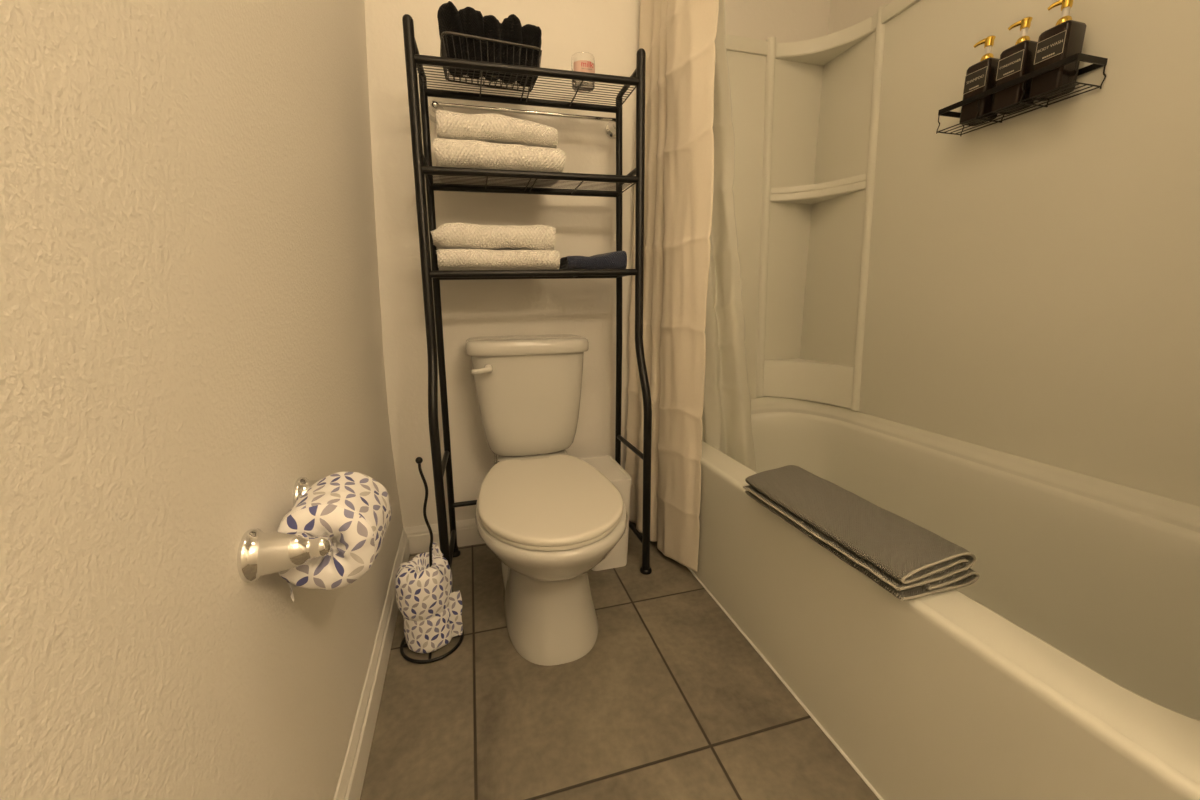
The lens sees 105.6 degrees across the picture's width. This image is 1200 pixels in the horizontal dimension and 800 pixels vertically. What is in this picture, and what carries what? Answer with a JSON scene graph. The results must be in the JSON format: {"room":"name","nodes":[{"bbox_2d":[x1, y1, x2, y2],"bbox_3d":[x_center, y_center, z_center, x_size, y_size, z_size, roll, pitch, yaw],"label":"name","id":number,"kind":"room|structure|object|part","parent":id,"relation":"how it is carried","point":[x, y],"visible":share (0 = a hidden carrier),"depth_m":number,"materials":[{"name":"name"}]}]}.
{"room":"bathroom","nodes":[
{"label":"bathroom","id":0,"kind":"room"},
{"bbox_2d":[0,0,402,799],"bbox_3d":[-0.381,-0.363,0.150,0.220,2.400,2.600,-4,13,-15],"label":"wall","id":1,"kind":"structure","parent":0,"point":[191,325],"depth_m":0.42,"materials":[{"name":"white paint"}]},
{"bbox_2d":[237,477,333,582],"bbox_3d":[-0.389,0.160,0.616,0.089,0.060,0.228,-4,13,-15],"label":"toilet paper holder","id":2,"kind":"object","parent":1,"relation":"attached to","point":[259,553],"visible":0.57,"depth_m":0.52,"materials":[{"name":"silver metal"}]},
{"bbox_3d":[-0.366,0.177,0.537,0.089,0.060,0.060,-4,13,-15],"label":"post","id":3,"kind":"part","parent":2,"relation":"part of","materials":[{"name":"silver metal"}]},
{"bbox_3d":[-0.411,0.144,0.695,0.089,0.060,0.060,-4,13,-15],"label":"post","id":4,"kind":"part","parent":2,"relation":"part of","materials":[{"name":"silver metal"}]},
{"bbox_2d":[277,472,391,601],"bbox_3d":[-0.358,0.175,0.623,0.124,0.126,0.139,-4,13,-15],"label":"toilet roll","id":5,"kind":"object","parent":2,"relation":"on","point":[354,508],"visible":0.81,"depth_m":0.57,"materials":[{"name":"white paper"}]},
{"bbox_2d":[333,528,409,799],"bbox_3d":[-0.346,0.744,0.475,0.022,0.098,2.450,-4,13,-16],"label":"baseboard","id":6,"kind":"structure","parent":1,"relation":"attached to","point":[351,779],"depth_m":0.95,"materials":[{"name":"white paint"}]},
{"bbox_2d":[364,0,830,527],"bbox_3d":[-0.014,-0.686,1.633,2.050,2.400,0.120,-4,13,-15],"label":"wall","id":7,"kind":"structure","parent":0,"point":[608,30],"depth_m":1.53,"materials":[{"name":"white paint"}]},
{"bbox_2d":[404,519,483,553],"bbox_3d":[-0.252,0.471,1.738,0.917,0.098,0.013,-4,13,-15],"label":"baseboard","id":8,"kind":"structure","parent":7,"relation":"attached to","point":[466,530],"depth_m":1.64,"materials":[{"name":"white paint"}]},
{"bbox_2d":[428,100,622,138],"bbox_3d":[-0.217,-0.883,1.425,0.613,0.052,0.081,-4,13,-15],"label":"towel bar","id":9,"kind":"object","parent":7,"relation":"attached to","point":[610,129],"visible":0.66,"depth_m":1.39,"materials":[{"name":"silver metal"}]},
{"bbox_3d":[-0.210,-0.883,1.398,0.561,0.017,0.013,-4,13,-15],"label":"rod","id":10,"kind":"part","parent":9,"relation":"part of","materials":[{"name":"silver metal"}]},
{"bbox_3d":[0.400,-1.316,0.739,0.060,0.060,1.535,-4,13,-15],"label":"curtain rod","id":11,"kind":"object","parent":7,"relation":"attached to","visible":0},
{"bbox_2d":[625,0,718,571],"bbox_3d":[0.211,-0.444,1.431,0.084,1.963,0.439,-6,13,-24],"label":"shower curtain","id":12,"kind":"object","parent":11,"relation":"hanging from","point":[677,37],"visible":0.84,"depth_m":1.37,"materials":[{"name":"beige fabric"}]},
{"bbox_2d":[701,0,755,471],"bbox_3d":[0.390,-0.552,1.464,0.279,1.760,0.227,-4,13,-15],"label":"liner","id":13,"kind":"object","parent":11,"relation":"hanging from","point":[726,416],"visible":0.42,"depth_m":1.47,"materials":[{"name":"white plastic"}]},
{"bbox_2d":[360,522,878,799],"bbox_3d":[0.351,0.771,0.666,2.050,0.050,2.720,-4,13,-15],"label":"floor","id":14,"kind":"structure","parent":0,"point":[670,700],"depth_m":0.99,"materials":[{"name":"grey tile"}]},
{"bbox_2d":[400,457,463,663],"bbox_3d":[-0.444,0.388,1.150,0.159,0.510,0.159,-4,13,-15],"label":"stand","id":15,"kind":"object","parent":14,"relation":"on","point":[419,460],"visible":0.66,"depth_m":1.14,"materials":[{"name":"black metal"}]},
{"bbox_3d":[-0.429,0.393,1.155,0.019,0.490,0.007,-4,13,-15],"label":"rod","id":16,"kind":"part","parent":15,"relation":"part of","materials":[{"name":"black metal"}]},
{"bbox_2d":[395,542,462,652],"bbox_3d":[-0.446,0.503,1.175,0.145,0.254,0.137,-8,14,-29],"label":"toilet roll","id":17,"kind":"object","parent":15,"relation":"on","point":[431,612],"visible":0.99,"depth_m":1.13,"materials":[{"name":"white paper"}]},
{"bbox_2d":[402,14,651,591],"bbox_3d":[-0.193,-0.197,1.398,0.657,1.546,0.330,-4,13,-15],"label":"rack","id":18,"kind":"object","parent":14,"relation":"on","point":[422,164],"visible":0.84,"depth_m":1.30,"materials":[{"name":"black metal"}]},
{"bbox_3d":[-0.477,-0.895,1.186,0.015,0.015,0.195,-3,12,-13],"label":"rail","id":19,"kind":"part","parent":18,"relation":"part of","materials":[{"name":"black metal"}]},
{"bbox_3d":[-0.478,-0.645,1.239,0.015,0.015,0.195,-3,12,-13],"label":"rail","id":20,"kind":"part","parent":18,"relation":"part of","materials":[{"name":"black metal"}]},
{"bbox_3d":[-0.453,-0.160,1.212,0.034,1.534,0.092,-1,12,-4],"label":"leg","id":21,"kind":"part","parent":18,"relation":"part of","materials":[{"name":"black metal"}]},
{"bbox_3d":[-0.510,-0.186,1.444,0.059,1.489,0.030,8,15,35],"label":"leg","id":22,"kind":"part","parent":18,"relation":"part of","materials":[{"name":"black metal"}]},
{"bbox_3d":[-0.479,0.201,1.392,0.015,0.015,0.275,-3,12,-13],"label":"rail","id":23,"kind":"part","parent":18,"relation":"part of","materials":[{"name":"black metal"}]},
{"bbox_3d":[-0.476,0.486,1.453,0.015,0.015,0.275,-3,12,-13],"label":"rail","id":24,"kind":"part","parent":18,"relation":"part of","materials":[{"name":"black metal"}]},
{"bbox_3d":[-0.223,0.341,1.647,0.603,0.020,0.016,-4,13,-15],"label":"rail","id":25,"kind":"part","parent":18,"relation":"part of","materials":[{"name":"black metal"}]},
{"bbox_2d":[440,31,541,91],"bbox_3d":[-0.295,-0.910,1.238,0.258,0.059,0.146,-5,13,-19],"label":"wire basket","id":26,"kind":"object","parent":18,"relation":"on","point":[442,45],"visible":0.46,"depth_m":1.19,"materials":[{"name":"grey metal"}]},
{"bbox_2d":[437,1,466,76],"bbox_3d":[-0.384,-0.938,1.186,0.069,0.131,0.116,-4,13,-15],"label":"rolled towel","id":27,"kind":"object","parent":26,"relation":"in","point":[448,16],"visible":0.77,"depth_m":1.15,"materials":[{"name":"black fabric"}]},
{"bbox_2d":[458,7,484,77],"bbox_3d":[-0.339,-0.942,1.204,0.073,0.130,0.112,-4,13,-15],"label":"rolled towel","id":28,"kind":"object","parent":26,"relation":"in","point":[471,19],"visible":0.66,"depth_m":1.16,"materials":[{"name":"black fabric"}]},
{"bbox_2d":[483,15,501,81],"bbox_3d":[-0.292,-0.943,1.225,0.065,0.123,0.112,-4,13,-15],"label":"rolled towel","id":29,"kind":"object","parent":26,"relation":"in","point":[492,26],"visible":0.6,"depth_m":1.18,"materials":[{"name":"black fabric"}]},
{"bbox_2d":[500,14,522,83],"bbox_3d":[-0.242,-0.947,1.231,0.068,0.126,0.122,-4,13,-15],"label":"rolled towel","id":30,"kind":"object","parent":26,"relation":"in","point":[511,27],"visible":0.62,"depth_m":1.19,"materials":[{"name":"black fabric"}]},
{"bbox_2d":[517,24,541,85],"bbox_3d":[-0.197,-0.950,1.258,0.074,0.120,0.105,-4,13,-15],"label":"rolled towel","id":31,"kind":"object","parent":26,"relation":"in","point":[531,34],"visible":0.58,"depth_m":1.22,"materials":[{"name":"black fabric"}]},
{"bbox_2d":[436,249,559,270],"bbox_3d":[-0.299,-0.408,1.342,0.343,0.056,0.197,-4,13,-15],"label":"folded towel","id":32,"kind":"object","parent":18,"relation":"on","point":[448,259],"visible":0.98,"depth_m":1.26,"materials":[{"name":"white fabric"}]},
{"bbox_2d":[431,223,555,249],"bbox_3d":[-0.309,-0.467,1.327,0.337,0.070,0.190,-4,13,-15],"label":"folded towel","id":33,"kind":"object","parent":32,"relation":"on","point":[447,235],"visible":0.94,"depth_m":1.25,"materials":[{"name":"white fabric"}]},
{"bbox_2d":[433,138,564,186],"bbox_3d":[-0.284,-0.667,1.289,0.346,0.074,0.206,-4,13,-15],"label":"folded towel","id":34,"kind":"object","parent":18,"relation":"on","point":[448,152],"visible":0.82,"depth_m":1.20,"materials":[{"name":"white fabric"}]},
{"bbox_2d":[436,110,557,148],"bbox_3d":[-0.288,-0.733,1.273,0.324,0.070,0.194,-4,13,-15],"label":"folded towel","id":35,"kind":"object","parent":34,"relation":"on","point":[486,127],"visible":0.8,"depth_m":1.19,"materials":[{"name":"white fabric"}]},
{"bbox_3d":[-0.220,-0.894,1.364,0.581,0.027,0.019,-4,13,-15],"label":"rail","id":36,"kind":"part","parent":18,"relation":"part of","materials":[{"name":"black metal"}]},
{"bbox_3d":[-0.220,-0.650,1.416,0.585,0.027,0.019,-4,13,-15],"label":"rail","id":37,"kind":"part","parent":18,"relation":"part of","materials":[{"name":"black metal"}]},
{"bbox_2d":[417,64,635,110],"bbox_3d":[-0.197,-0.875,1.271,0.582,0.012,0.195,-4,13,-15],"label":"wire shelf","id":38,"kind":"object","parent":18,"relation":"attached to","point":[426,92],"depth_m":1.27,"materials":[{"name":"black metal"}]},
{"bbox_3d":[-0.171,-0.852,1.180,0.590,0.029,0.019,-4,13,-15],"label":"rail","id":39,"kind":"part","parent":18,"relation":"part of","materials":[{"name":"black metal"}]},
{"bbox_3d":[-0.219,-0.400,1.469,0.589,0.027,0.019,-4,13,-15],"label":"rail","id":40,"kind":"part","parent":18,"relation":"part of","materials":[{"name":"black metal"}]},
{"bbox_2d":[424,174,635,195],"bbox_3d":[-0.197,-0.632,1.323,0.587,0.012,0.195,-4,13,-15],"label":"wire shelf","id":41,"kind":"object","parent":18,"relation":"attached to","point":[590,178],"depth_m":1.34,"materials":[{"name":"black metal"}]},
{"bbox_3d":[-0.171,-0.608,1.232,0.594,0.029,0.019,-4,13,-15],"label":"rail","id":42,"kind":"part","parent":18,"relation":"part of","materials":[{"name":"black metal"}]},
{"bbox_3d":[-0.171,-0.358,1.285,0.599,0.029,0.019,-4,13,-15],"label":"rail","id":43,"kind":"part","parent":18,"relation":"part of","materials":[{"name":"black metal"}]},
{"bbox_2d":[571,52,594,92],"bbox_3d":[-0.048,-0.935,1.303,0.067,0.076,0.069,-4,13,-15],"label":"glass","id":44,"kind":"object","parent":18,"relation":"on","point":[580,61],"visible":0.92,"depth_m":1.28,"materials":[{"name":"white glass"}]},
{"bbox_2d":[559,251,626,268],"bbox_3d":[-0.028,-0.428,1.410,0.186,0.062,0.165,-4,13,-15],"label":"folded towel","id":45,"kind":"object","parent":18,"relation":"on","point":[616,259],"visible":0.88,"depth_m":1.34,"materials":[{"name":"blue fabric"}]},
{"bbox_3d":[0.063,-0.226,1.603,0.021,1.488,0.051,-4,13,-15],"label":"leg","id":46,"kind":"part","parent":18,"relation":"part of","materials":[{"name":"black metal"}]},
{"bbox_3d":[0.086,-0.934,1.340,0.016,0.016,0.195,-4,13,-15],"label":"rail","id":47,"kind":"part","parent":18,"relation":"part of","materials":[{"name":"black metal"}]},
{"bbox_3d":[0.089,-0.684,1.394,0.016,0.016,0.195,-4,13,-15],"label":"rail","id":48,"kind":"part","parent":18,"relation":"part of","materials":[{"name":"black metal"}]},
{"bbox_3d":[0.107,0.161,1.552,0.015,0.015,0.275,-4,13,-16],"label":"rail","id":49,"kind":"part","parent":18,"relation":"part of","materials":[{"name":"black metal"}]},
{"bbox_3d":[0.110,0.445,1.613,0.015,0.015,0.275,-4,13,-16],"label":"rail","id":50,"kind":"part","parent":18,"relation":"part of","materials":[{"name":"black metal"}]},
{"bbox_3d":[0.132,-0.200,1.371,0.025,1.534,0.090,-5,13,-21],"label":"leg","id":51,"kind":"part","parent":18,"relation":"part of","materials":[{"name":"black metal"}]},
{"bbox_2d":[465,334,626,665],"bbox_3d":[-0.163,0.223,1.300,0.381,0.766,0.787,-4,13,-15],"label":"toilet","id":52,"kind":"object","parent":14,"relation":"on","point":[549,517],"visible":1,"depth_m":1.18,"materials":[{"name":"white ceramic"}]},
{"bbox_3d":[-0.344,-0.090,1.330,0.062,0.026,0.044,-4,13,-15],"label":"flush lever","id":53,"kind":"part","parent":52,"relation":"part of","materials":[{"name":"grey ceramic"}]},
{"bbox_3d":[-0.236,-0.181,1.467,0.380,0.044,0.253,-4,13,-15],"label":"tank lid","id":54,"kind":"part","parent":52,"relation":"part of","materials":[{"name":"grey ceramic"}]},
{"bbox_3d":[-0.234,0.003,1.507,0.352,0.334,0.227,-4,13,-15],"label":"tank","id":55,"kind":"part","parent":52,"relation":"part of","materials":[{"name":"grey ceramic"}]},
{"bbox_3d":[-0.134,0.252,1.179,0.349,0.012,0.516,-4,13,-15],"label":"seat","id":56,"kind":"part","parent":52,"relation":"part of","materials":[{"name":"beige plastic"}]},
{"bbox_3d":[-0.134,0.238,1.175,0.353,0.016,0.520,-4,13,-15],"label":"seat lid","id":57,"kind":"part","parent":52,"relation":"part of","materials":[{"name":"beige plastic"}]},
{"bbox_3d":[-0.140,0.433,1.256,0.374,0.373,0.608,-4,13,-15],"label":"bowl","id":58,"kind":"part","parent":52,"relation":"part of","materials":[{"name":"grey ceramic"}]},
{"bbox_2d":[579,455,631,570],"bbox_3d":[-0.001,0.388,1.605,0.159,0.312,0.249,-4,13,-15],"label":"waste bin","id":59,"kind":"object","parent":14,"relation":"on","point":[607,465],"visible":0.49,"depth_m":1.52,"materials":[{"name":"white plastic"}]},
{"bbox_3d":[-0.002,0.247,1.575,0.159,0.024,0.249,-4,13,-15],"label":"bin lid","id":60,"kind":"part","parent":59,"relation":"part of","materials":[{"name":"white plastic"}]},
{"bbox_2d":[691,397,1199,799],"bbox_3d":[0.726,0.379,1.197,0.677,0.478,1.522,-4,13,-15],"label":"bathtub","id":61,"kind":"object","parent":14,"relation":"on","point":[1069,669],"visible":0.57,"depth_m":0.89,"materials":[{"name":"white plastic"}]},
{"bbox_2d":[687,567,883,799],"bbox_3d":[0.402,0.639,1.157,0.007,0.007,1.530,-4,13,-15],"label":"trim","id":62,"kind":"structure","parent":61,"relation":"attached to","point":[850,762],"depth_m":1.01,"materials":[{"name":"white"}]},
{"bbox_2d":[743,465,979,600],"bbox_3d":[0.494,0.240,0.939,0.176,0.069,0.436,-4,13,-15],"label":"bath mat","id":63,"kind":"object","parent":61,"relation":"on","point":[910,561],"visible":1,"depth_m":0.83,"materials":[{"name":"grey fabric"}]},
{"bbox_2d":[725,0,1199,506],"bbox_3d":[0.730,-0.480,1.014,0.670,1.303,1.530,-4,13,-15],"label":"shower surround","id":64,"kind":"object","parent":61,"relation":"on","point":[1026,285],"visible":0.89,"depth_m":1.21,"materials":[{"name":"white plastic"}]},
{"bbox_3d":[0.522,-0.627,1.725,0.662,1.295,0.020,-4,13,-15],"label":"panel","id":65,"kind":"part","parent":64,"relation":"part of","materials":[{"name":"white plastic"}]},
{"bbox_2d":[763,358,853,408],"bbox_3d":[0.795,-0.065,1.763,0.186,0.151,0.313,-4,13,-15],"label":"corner shelf","id":66,"kind":"object","parent":64,"relation":"attached to","point":[821,380],"depth_m":1.79,"materials":[{"name":"white plastic"}]},
{"bbox_2d":[770,181,865,203],"bbox_3d":[0.771,-0.746,1.633,0.210,0.026,0.273,-4,13,-15],"label":"corner shelf","id":67,"kind":"object","parent":64,"relation":"attached to","point":[829,193],"depth_m":1.67,"materials":[{"name":"white plastic"}]},
{"bbox_2d":[775,17,875,65],"bbox_3d":[0.755,-1.226,1.539,0.227,0.046,0.250,-4,13,-15],"label":"corner shelf","id":68,"kind":"object","parent":64,"relation":"attached to","point":[826,50],"depth_m":1.59,"materials":[{"name":"white plastic"}]},
{"bbox_2d":[936,53,1107,135],"bbox_3d":[0.978,-0.710,1.080,0.094,0.056,0.296,-4,13,-15],"label":"shower caddy","id":69,"kind":"object","parent":64,"relation":"attached to","point":[1098,62],"visible":0.77,"depth_m":1.03,"materials":[{"name":"black metal"}]},
{"bbox_2d":[959,35,999,125],"bbox_3d":[0.954,-0.795,1.132,0.057,0.188,0.058,-4,13,-15],"label":"pump bottle","id":70,"kind":"object","parent":69,"relation":"in","point":[980,77],"visible":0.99,"depth_m":1.12,"materials":[{"name":"black plastic"}]},
{"bbox_3d":[0.953,-0.858,1.119,0.012,0.021,0.012,-4,13,-15],"label":"pump stem","id":71,"kind":"part","parent":70,"relation":"part of","materials":[{"name":"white plastic"}]},
{"bbox_2d":[992,17,1037,114],"bbox_3d":[0.975,-0.780,1.059,0.057,0.188,0.058,-4,13,-15],"label":"pump bottle","id":72,"kind":"object","parent":69,"relation":"in","point":[1016,61],"visible":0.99,"depth_m":1.05,"materials":[{"name":"black plastic"}]},
{"bbox_3d":[0.974,-0.843,1.046,0.012,0.021,0.012,-4,13,-15],"label":"pump stem","id":73,"kind":"part","parent":72,"relation":"part of","materials":[{"name":"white plastic"}]},
{"bbox_2d":[1029,0,1085,100],"bbox_3d":[0.995,-0.765,0.987,0.057,0.188,0.058,-4,13,-15],"label":"pump bottle","id":74,"kind":"object","parent":69,"relation":"in","point":[1065,39],"visible":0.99,"depth_m":0.97,"materials":[{"name":"black plastic"}]},
{"bbox_3d":[0.995,-0.827,0.974,0.012,0.021,0.012,-4,13,-15],"label":"pump stem","id":75,"kind":"part","parent":74,"relation":"part of","materials":[{"name":"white plastic"}]},
{"bbox_2d":[828,0,893,34],"bbox_3d":[1.270,-0.478,0.602,0.150,2.400,2.600,-4,13,-15],"label":"wall","id":76,"kind":"structure","parent":0,"point":[844,14],"depth_m":1.58,"materials":[{"name":"white paint"}]}
]}

